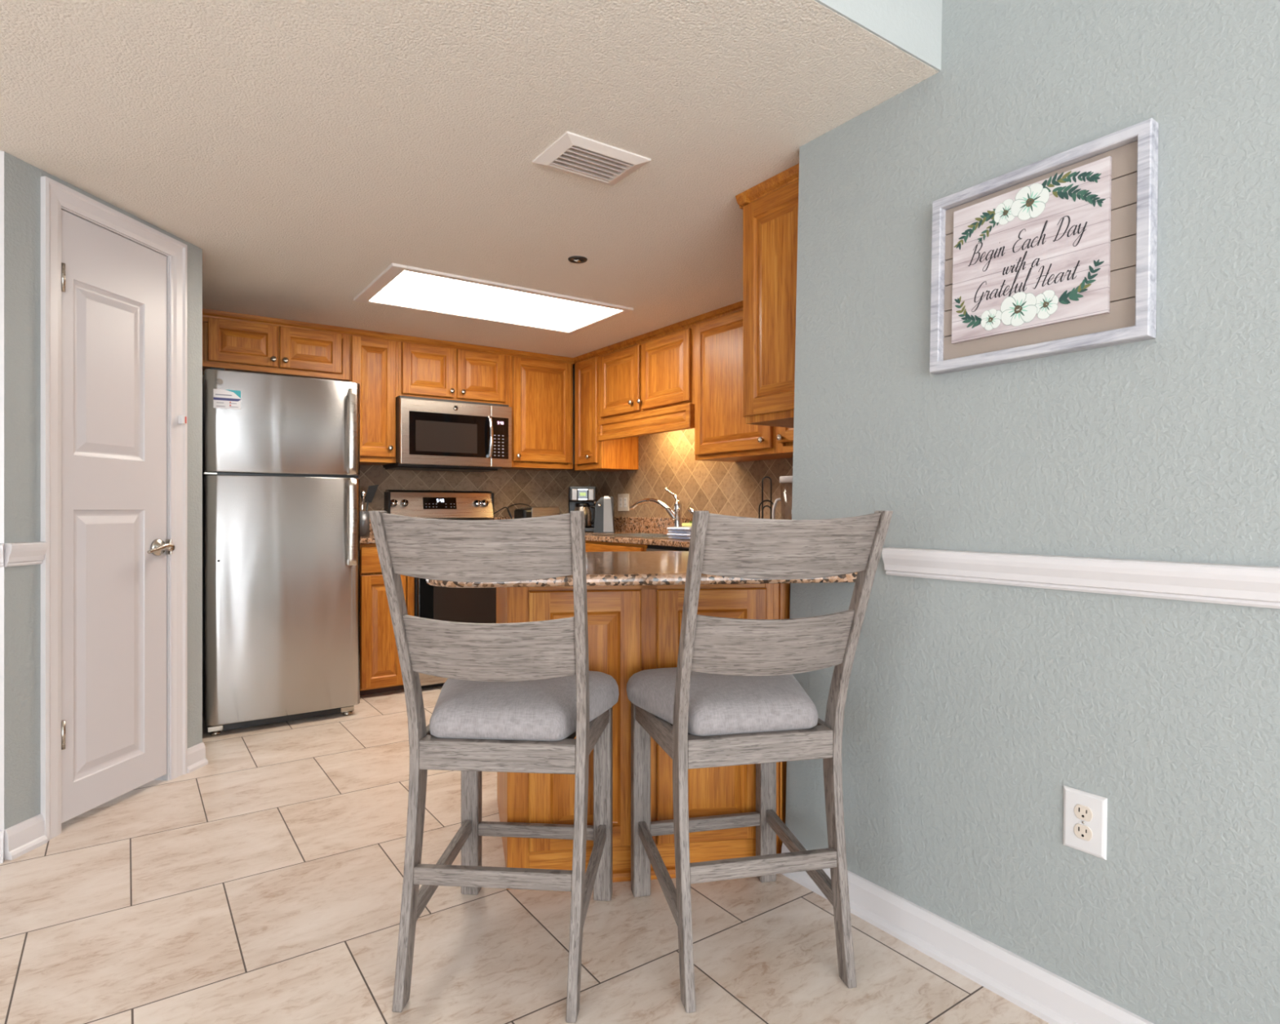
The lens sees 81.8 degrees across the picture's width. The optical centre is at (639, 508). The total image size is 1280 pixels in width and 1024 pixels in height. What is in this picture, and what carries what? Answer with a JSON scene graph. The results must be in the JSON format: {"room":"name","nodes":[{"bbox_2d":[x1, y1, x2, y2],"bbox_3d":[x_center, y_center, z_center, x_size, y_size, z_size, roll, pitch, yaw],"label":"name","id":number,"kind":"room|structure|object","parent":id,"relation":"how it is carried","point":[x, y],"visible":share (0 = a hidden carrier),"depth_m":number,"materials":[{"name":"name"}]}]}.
{"room":"kitchen","nodes":[
{"label":"kitchen","id":0,"kind":"room"},
{"bbox_2d":[0,150,4,830],"bbox_3d":[-3.180,-0.010,1.420,2.996,2.140,0.100,0,0,-35],"label":"wall","id":1,"kind":"structure","parent":0,"point":[2,153],"depth_m":2.23,"materials":[{"name":"grey paint"}]},
{"bbox_2d":[0,830,4,863],"bbox_3d":[-3.103,1.015,1.397,2.896,0.090,0.026,0,0,-35],"label":"baseboard","id":2,"kind":"structure","parent":1,"relation":"attached to","point":[2,832],"depth_m":2.22,"materials":[{"name":"grey paint"}]},
{"bbox_2d":[0,542,4,567],"bbox_3d":[-3.103,0.140,1.397,2.896,0.072,0.025,0,0,-35],"label":"trim","id":3,"kind":"structure","parent":1,"relation":"attached to","point":[2,545],"depth_m":2.22,"materials":[{"name":"grey paint"}]},
{"bbox_2d":[4,151,202,829],"bbox_3d":[-1.925,-0.010,2.660,0.110,2.140,0.847,0,0,7],"label":"wall","id":4,"kind":"structure","parent":0,"point":[22,180],"depth_m":2.32,"materials":[{"name":"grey paint"}]},
{"bbox_2d":[4,541,47,566],"bbox_3d":[-1.902,0.140,2.290,0.025,0.072,0.117,0,0,7],"label":"trim","id":5,"kind":"structure","parent":4,"relation":"attached to","point":[21,553],"depth_m":2.28,"materials":[{"name":"grey paint"}]},
{"bbox_2d":[4,813,48,859],"bbox_3d":[-1.901,1.015,2.291,0.026,0.090,0.119,0,0,7],"label":"baseboard","id":6,"kind":"structure","parent":4,"relation":"attached to","point":[20,838],"depth_m":2.28,"materials":[{"name":"grey paint"}]},
{"bbox_2d":[40,176,186,840],"bbox_3d":[-1.910,0.002,2.663,0.119,2.117,0.619,0,0,7],"label":"trim","id":7,"kind":"structure","parent":4,"relation":"attached to","point":[55,196],"depth_m":2.41,"materials":[{"name":"grey paint"}]},
{"bbox_2d":[61,208,174,822],"bbox_3d":[-1.856,0.025,2.647,0.103,2.014,0.466,0,0,7],"label":"door","id":8,"kind":"structure","parent":4,"relation":"in","point":[115,546],"depth_m":2.62,"materials":[{"name":"grey paint"}]},
{"bbox_2d":[177,414,186,424],"bbox_3d":[-1.814,-0.352,2.929,0.023,0.035,0.018,0,0,7],"label":"sensor","id":9,"kind":"object","parent":4,"relation":"attached to","point":[182,420],"visible":1,"depth_m":2.92,"materials":[{"name":"grey plastic"}]},
{"bbox_2d":[186,742,208,773],"bbox_3d":[-1.814,1.015,3.018,0.026,0.090,0.109,0,0,7],"label":"baseboard","id":10,"kind":"structure","parent":4,"relation":"attached to","point":[196,754],"depth_m":3.02,"materials":[{"name":"grey paint"}]},
{"bbox_2d":[202,367,574,464],"bbox_3d":[-1.595,-0.010,4.974,2.855,2.140,0.110,0,0,-35],"label":"wall","id":11,"kind":"structure","parent":0,"point":[573,367],"depth_m":5.66,"materials":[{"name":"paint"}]},
{"bbox_2d":[202,316,349,381],"bbox_3d":[-2.139,-0.908,4.306,0.799,0.273,0.344,0,0,-35],"label":"upper cabinet","id":12,"kind":"object","parent":11,"relation":"attached to","point":[228,344],"visible":0.94,"depth_m":4.18,"materials":[{"name":"brown wood"}]},
{"bbox_2d":[202,308,573,364],"bbox_3d":[-1.436,-1.060,4.650,2.346,0.039,0.054,0,0,-35],"label":"crown molding","id":13,"kind":"structure","parent":12,"relation":"attached to","point":[206,312],"depth_m":4.50,"materials":[{"name":"brown wood"}]},
{"bbox_2d":[348,335,398,465],"bbox_3d":[-1.691,-0.665,4.617,0.289,0.760,0.344,0,0,-35],"label":"upper cabinet","id":14,"kind":"object","parent":11,"relation":"attached to","point":[373,362],"visible":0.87,"depth_m":4.50,"materials":[{"name":"brown wood"}]},
{"bbox_2d":[398,341,508,404],"bbox_3d":[-1.268,-0.872,4.911,0.739,0.347,0.344,0,0,-35],"label":"upper cabinet","id":15,"kind":"object","parent":11,"relation":"attached to","point":[424,371],"visible":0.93,"depth_m":4.78,"materials":[{"name":"brown wood"}]},
{"bbox_2d":[382,395,511,471],"bbox_3d":[-1.254,-0.475,4.855,0.737,0.440,0.452,0,0,-35],"label":"microwave","id":16,"kind":"object","parent":15,"relation":"attached to","point":[434,434],"visible":1,"depth_m":4.69,"materials":[{"name":"grey metal"}]},
{"bbox_2d":[357,464,589,518],"bbox_3d":[-1.193,-0.070,5.179,1.949,0.540,0.009,0,0,-35],"label":"tiled wall","id":17,"kind":"structure","parent":11,"relation":"attached to","point":[533,488],"depth_m":5.28,"materials":[{"name":"tile"}]},
{"bbox_2d":[502,355,573,471],"bbox_3d":[-0.758,-0.665,5.265,0.502,0.760,0.344,0,0,-35],"label":"upper cabinet","id":18,"kind":"object","parent":11,"relation":"attached to","point":[540,392],"visible":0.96,"depth_m":5.14,"materials":[{"name":"brown wood"}]},
{"bbox_2d":[0,0,938,367],"bbox_3d":[-1.845,-1.130,2.481,6.400,0.100,4.020,0,0,-35],"label":"ceiling","id":19,"kind":"structure","parent":0,"point":[308,149],"depth_m":2.11,"materials":[{"name":"beige paint"}]},
{"bbox_2d":[353,262,633,334],"bbox_3d":[-0.754,-1.076,3.893,1.284,0.016,0.680,0,0,-35],"label":"recessed light","id":20,"kind":"object","parent":19,"relation":"in","point":[398,286],"visible":1,"depth_m":3.82,"materials":[{"name":"white plastic"}]},
{"bbox_2d":[568,255,586,262],"bbox_3d":[-0.270,-1.074,3.199,0.084,0.018,0.084,0,0,-35],"label":"sprinkler","id":21,"kind":"object","parent":19,"relation":"attached to","point":[575,259],"visible":1,"depth_m":3.19,"materials":[{"name":"grey metal"}]},
{"bbox_2d":[532,131,650,186],"bbox_3d":[-0.150,-1.071,2.288,0.294,0.018,0.220,0,0,-35],"label":"ceiling vent","id":22,"kind":"object","parent":19,"relation":"in","point":[573,153],"visible":1,"depth_m":2.27,"materials":[{"name":"white"}]},
{"bbox_2d":[0,685,1048,1023],"bbox_3d":[-0.538,1.110,0.600,6.400,0.100,8.600,0,0,-35],"label":"floor","id":23,"kind":"structure","parent":0,"point":[261,882],"depth_m":1.87,"materials":[{"name":"tile"}]},
{"bbox_2d":[202,367,359,735],"bbox_3d":[-1.927,0.201,3.898,0.695,1.718,0.838,0,0,-35],"label":"refrigerator","id":24,"kind":"object","parent":23,"relation":"on","point":[281,483],"visible":0.99,"depth_m":3.59,"materials":[{"name":"grey metal"}]},
{"bbox_2d":[213,388,240,408],"bbox_3d":[-1.929,-0.512,3.454,0.112,0.088,0.004,0,0,-33],"label":"card","id":25,"kind":"object","parent":24,"relation":"attached to","point":[222,398],"visible":1,"depth_m":3.45,"materials":[{"name":"white paper"}]},
{"bbox_2d":[360,543,413,695],"bbox_3d":[-1.637,0.627,4.454,0.353,0.865,0.672,0,0,-35],"label":"base cabinet","id":26,"kind":"object","parent":23,"relation":"on","point":[380,671],"visible":0.33,"depth_m":4.16,"materials":[{"name":"brown wood"}]},
{"bbox_2d":[360,518,375,543],"bbox_3d":[-1.631,0.130,4.449,0.357,0.129,0.689,0,0,-35],"label":"countertop","id":27,"kind":"structure","parent":26,"relation":"on","point":[371,539],"depth_m":4.13,"materials":[{"name":"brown stone"}]},
{"bbox_2d":[360,511,368,536],"bbox_3d":[-1.667,0.089,4.443,0.076,0.150,0.076,0,0,-35],"label":"utensil crock","id":28,"kind":"object","parent":27,"relation":"on","point":[364,515],"visible":0.73,"depth_m":4.41,"materials":[{"name":"grey metal"}]},
{"bbox_2d":[360,489,366,511],"bbox_3d":[-1.659,0.020,4.430,0.036,0.265,0.035,0,0,-35],"label":"serving spoon","id":29,"kind":"object","parent":28,"relation":"in","point":[362,494],"visible":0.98,"depth_m":4.42,"materials":[{"name":"silver metal"}]},
{"bbox_2d":[364,484,378,511],"bbox_3d":[-1.626,0.003,4.471,0.091,0.301,0.012,0,0,-35],"label":"spatula","id":30,"kind":"object","parent":28,"relation":"in","point":[371,490],"visible":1,"depth_m":4.46,"materials":[{"name":"black plastic"}]},
{"bbox_2d":[384,489,496,688],"bbox_3d":[-1.160,0.469,4.721,0.722,1.182,0.736,0,0,-35],"label":"range","id":31,"kind":"object","parent":23,"relation":"on","point":[467,605],"visible":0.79,"depth_m":4.52,"materials":[{"name":"grey metal"}]},
{"bbox_2d":[368,511,618,1022],"bbox_3d":[-0.310,0.532,1.737,0.470,1.056,0.638,0,0,5],"label":"bar stool","id":32,"kind":"object","parent":23,"relation":"on","point":[515,697],"visible":1,"depth_m":1.59,"materials":[{"name":"gray wood"},{"name":"light gray woven fabric"},{"name":"deep gray wood"}]},
{"bbox_2d":[585,540,649,551],"bbox_3d":[0.006,0.627,4.598,0.640,0.865,0.975,0,0,-35],"label":"base cabinet","id":33,"kind":"object","parent":23,"relation":"on","point":[590,546],"visible":0.06,"depth_m":4.29,"materials":[{"name":"brown wood"}]},
{"bbox_2d":[493,516,692,547],"bbox_3d":[0.228,0.127,4.103,0.843,0.134,3.379,0,0,-35],"label":"countertop","id":34,"kind":"structure","parent":33,"relation":"on","point":[622,524],"depth_m":4.91,"materials":[{"name":"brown stone"}]},
{"bbox_2d":[493,502,559,519],"bbox_3d":[-0.807,0.063,5.253,0.422,0.204,0.250,0,0,-35],"label":"toaster","id":35,"kind":"object","parent":34,"relation":"on","point":[524,512],"visible":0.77,"depth_m":5.19,"materials":[{"name":"black plastic"}]},
{"bbox_2d":[568,485,596,532],"bbox_3d":[-0.410,0.002,5.330,0.209,0.325,0.232,0,0,-7],"label":"coffee maker","id":36,"kind":"object","parent":34,"relation":"on","point":[580,498],"visible":0.69,"depth_m":5.23,"materials":[{"name":"black plastic"}]},
{"bbox_2d":[593,496,614,532],"bbox_3d":[-0.247,0.038,5.152,0.138,0.252,0.137,0,0,3],"label":"can opener","id":37,"kind":"object","parent":34,"relation":"on","point":[604,518],"visible":1,"depth_m":5.11,"materials":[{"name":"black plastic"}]},
{"bbox_2d":[589,533,668,545],"bbox_3d":[0.051,0.245,4.467,0.404,0.170,0.704,0,0,-35],"label":"sink","id":38,"kind":"object","parent":34,"relation":"in","point":[652,535],"visible":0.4,"depth_m":4.69,"materials":[{"name":"silver metal"}]},
{"bbox_2d":[613,533,668,545],"bbox_3d":[0.051,0.247,4.467,0.356,0.165,0.656,0,0,-35],"label":"basin","id":39,"kind":"object","parent":38,"relation":"in","point":[654,535],"depth_m":4.74,"materials":[{"name":"stone"}]},
{"bbox_2d":[630,487,681,526],"bbox_3d":[0.102,0.013,4.723,0.402,0.302,0.071,0,0,38],"label":"kitchen faucet","id":40,"kind":"object","parent":34,"relation":"on","point":[676,515],"visible":0.84,"depth_m":4.62,"materials":[{"name":"silver metal"}]},
{"bbox_2d":[666,526,691,539],"bbox_3d":[0.261,0.131,3.992,0.150,0.062,0.200,0,0,-35],"label":"dish towel","id":41,"kind":"object","parent":34,"relation":"on","point":[677,532],"visible":0.68,"depth_m":3.95,"materials":[{"name":"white fabric"}]},
{"bbox_2d":[681,521,692,526],"bbox_3d":[0.285,0.081,3.972,0.070,0.027,0.111,0,0,-35],"label":"sponge","id":42,"kind":"object","parent":41,"relation":"on","point":[690,523],"visible":0.34,"depth_m":3.96,"materials":[{"name":"yellow"}]},
{"bbox_2d":[688,506,695,515],"bbox_3d":[0.323,0.077,4.497,0.048,0.175,0.069,0,0,-35],"label":"sprayer","id":43,"kind":"object","parent":34,"relation":"on","point":[691,509],"visible":0.19,"depth_m":4.49,"materials":[{"name":"silver metal"}]},
{"bbox_2d":[758,475,773,519],"bbox_3d":[0.627,0.002,3.656,0.140,0.326,0.140,0,0,9],"label":"wire holder","id":44,"kind":"object","parent":34,"relation":"on","point":[763,477],"visible":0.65,"depth_m":3.63,"materials":[{"name":"black metal"}]},
{"bbox_2d":[772,475,792,519],"bbox_3d":[0.728,0.005,3.509,0.140,0.318,0.153,0,0,-41],"label":"pitcher","id":45,"kind":"object","parent":34,"relation":"on","point":[783,479],"visible":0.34,"depth_m":3.50,"materials":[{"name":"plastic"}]},
{"bbox_2d":[496,582,790,888],"bbox_3d":[0.002,0.627,2.472,0.992,0.865,0.724,0,0,-8],"label":"base cabinet","id":46,"kind":"object","parent":23,"relation":"on","point":[632,629],"visible":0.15,"depth_m":2.11,"materials":[{"name":"brown wood"}]},
{"bbox_2d":[426,551,857,587],"bbox_3d":[0.204,0.179,2.393,1.630,0.029,1.002,0,0,-8],"label":"countertop","id":47,"kind":"structure","parent":46,"relation":"on","point":[623,567],"depth_m":1.91,"materials":[{"name":"brown stone"}]},
{"bbox_2d":[646,545,688,551],"bbox_3d":[0.461,0.629,3.950,0.632,0.861,0.598,0,0,-35],"label":"dishwasher","id":48,"kind":"object","parent":23,"relation":"on","point":[651,548],"visible":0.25,"depth_m":3.88,"materials":[{"name":"grey metal"}]},
{"bbox_2d":[626,510,893,1013],"bbox_3d":[0.246,0.532,1.788,0.470,1.056,0.638,0,0,-12],"label":"bar stool","id":49,"kind":"object","parent":23,"relation":"on","point":[732,696],"visible":1,"depth_m":1.65,"materials":[{"name":"gray wood"},{"name":"light gray fabric"},{"name":"deep gray wood"}]},
{"bbox_2d":[814,0,942,71],"bbox_3d":[-0.696,-1.411,0.827,6.400,0.659,0.006,0,0,-35],"label":"wall","id":50,"kind":"structure","parent":0,"point":[914,27],"depth_m":1.74,"materials":[{"name":"paint"}]},
{"bbox_2d":[785,0,1279,1023],"bbox_3d":[1.956,-0.340,0.196,0.263,2.800,4.991,0,0,-35],"label":"wall","id":51,"kind":"structure","parent":0,"point":[971,708],"depth_m":1.54,"materials":[{"name":"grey paint"}]},
{"bbox_2d":[781,842,1153,1023],"bbox_3d":[1.810,1.015,0.156,0.029,0.090,4.891,0,0,-35],"label":"baseboard","id":52,"kind":"structure","parent":51,"relation":"attached to","point":[1045,994],"depth_m":1.66,"materials":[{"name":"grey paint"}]},
{"bbox_2d":[929,118,1158,374],"bbox_3d":[0.851,-0.537,1.609,0.033,0.418,0.468,2,-1,-35],"label":"framed sign","id":53,"kind":"object","parent":51,"relation":"attached to","point":[1056,254],"visible":1,"depth_m":1.57,"materials":[{"name":"beige paint"}]},
{"bbox_2d":[881,546,1279,608],"bbox_3d":[1.928,0.135,0.030,0.028,0.072,4.550,0,0,-35],"label":"trim","id":54,"kind":"structure","parent":51,"relation":"attached to","point":[1251,585],"depth_m":1.47,"materials":[{"name":"grey paint"}]},
{"bbox_2d":[1062,785,1107,859],"bbox_3d":[0.901,0.636,1.500,0.011,0.122,0.083,0,0,-35],"label":"wall outlet","id":55,"kind":"object","parent":51,"relation":"attached to","point":[1084,813],"visible":1,"depth_m":1.50,"materials":[{"name":"grey plastic"}]},
{"bbox_2d":[1073,823,1092,840],"bbox_3d":[0.897,0.655,1.497,0.002,0.029,0.035,2,-1,-35],"label":"receptacle","id":56,"kind":"object","parent":55,"relation":"attached to","point":[1082,832],"depth_m":1.50,"materials":[{"name":"beige plastic"}]},
{"bbox_2d":[1074,804,1093,821],"bbox_3d":[0.898,0.616,1.498,0.002,0.029,0.035,2,-1,-35],"label":"receptacle","id":57,"kind":"object","parent":55,"relation":"attached to","point":[1082,812],"depth_m":1.50,"materials":[{"name":"beige plastic"}]},
{"bbox_3d":[0.608,-0.010,4.437,0.140,2.140,3.505,0,0,-35],"label":"wall","id":58,"kind":"structure","parent":0,"visible":0},
{"bbox_2d":[590,427,792,519],"bbox_3d":[0.580,-0.230,4.344,0.009,0.860,3.384,0,0,-35],"label":"tiled wall","id":59,"kind":"structure","parent":58,"relation":"attached to","point":[667,460],"depth_m":4.71,"materials":[{"name":"tile"}]},
{"bbox_2d":[574,355,638,471],"bbox_3d":[-0.261,-0.660,5.236,0.354,0.770,0.366,0,0,-35],"label":"upper cabinet","id":60,"kind":"object","parent":59,"relation":"attached to","point":[591,454],"visible":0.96,"depth_m":5.12,"materials":[{"name":"brown wood"}]},
{"bbox_2d":[617,493,629,511],"bbox_3d":[-0.120,-0.045,5.335,0.010,0.124,0.140,0,0,-35],"label":"wall outlet","id":61,"kind":"object","parent":59,"relation":"attached to","point":[623,499],"visible":1,"depth_m":5.33,"materials":[{"name":"beige plastic"}]},
{"bbox_2d":[619,497,622,506],"bbox_3d":[-0.139,-0.045,5.358,0.004,0.068,0.032,0,0,-35],"label":"receptacle","id":62,"kind":"object","parent":61,"relation":"attached to","point":[620,499],"depth_m":5.35,"materials":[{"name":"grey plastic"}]},
{"bbox_2d":[623,497,626,506],"bbox_3d":[-0.105,-0.045,5.308,0.004,0.068,0.032,0,0,-35],"label":"receptacle","id":63,"kind":"object","parent":61,"relation":"attached to","point":[624,499],"depth_m":5.31,"materials":[{"name":"grey plastic"}]},
{"bbox_2d":[598,325,694,440],"bbox_3d":[0.130,-0.750,4.673,0.354,0.589,1.002,0,0,-35],"label":"upper cabinet","id":64,"kind":"object","parent":59,"relation":"attached to","point":[647,387],"visible":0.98,"depth_m":4.52,"materials":[{"name":"brown wood"}]},
{"bbox_2d":[573,300,742,364],"bbox_3d":[0.290,-1.060,4.225,0.054,0.039,2.710,0,0,-35],"label":"crown molding","id":65,"kind":"structure","parent":64,"relation":"attached to","point":[736,306],"depth_m":4.40,"materials":[{"name":"brown wood"}]},
{"bbox_2d":[694,309,793,462],"bbox_3d":[0.599,-0.660,3.997,0.354,0.770,0.641,0,0,-35],"label":"upper cabinet","id":66,"kind":"object","parent":59,"relation":"attached to","point":[722,433],"visible":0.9,"depth_m":3.96,"materials":[{"name":"brown wood"}]},
{"bbox_2d":[776,426,793,453],"bbox_3d":[0.979,-0.660,3.450,0.354,0.770,0.690,0,0,-35],"label":"upper cabinet","id":67,"kind":"object","parent":59,"relation":"attached to","point":[784,437],"visible":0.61,"depth_m":3.60,"materials":[{"name":"brown wood"}]},
{"bbox_3d":[1.198,-0.010,2.622,1.240,2.140,0.141,0,0,-35],"label":"wall","id":68,"kind":"structure","parent":0,"visible":0},
{"bbox_2d":[742,178,799,427],"bbox_3d":[0.788,-0.668,2.664,0.866,0.753,0.384,0,0,-35],"label":"upper cabinet","id":69,"kind":"object","parent":68,"relation":"attached to","point":[770,222],"visible":0.2,"depth_m":2.43,"materials":[{"name":"brown wood"}]},
{"bbox_2d":[735,163,799,208],"bbox_3d":[0.791,-1.060,2.651,0.876,0.039,0.360,0,0,-35],"label":"crown molding","id":70,"kind":"structure","parent":69,"relation":"attached to","point":[791,174],"depth_m":2.43,"materials":[{"name":"brown wood"}]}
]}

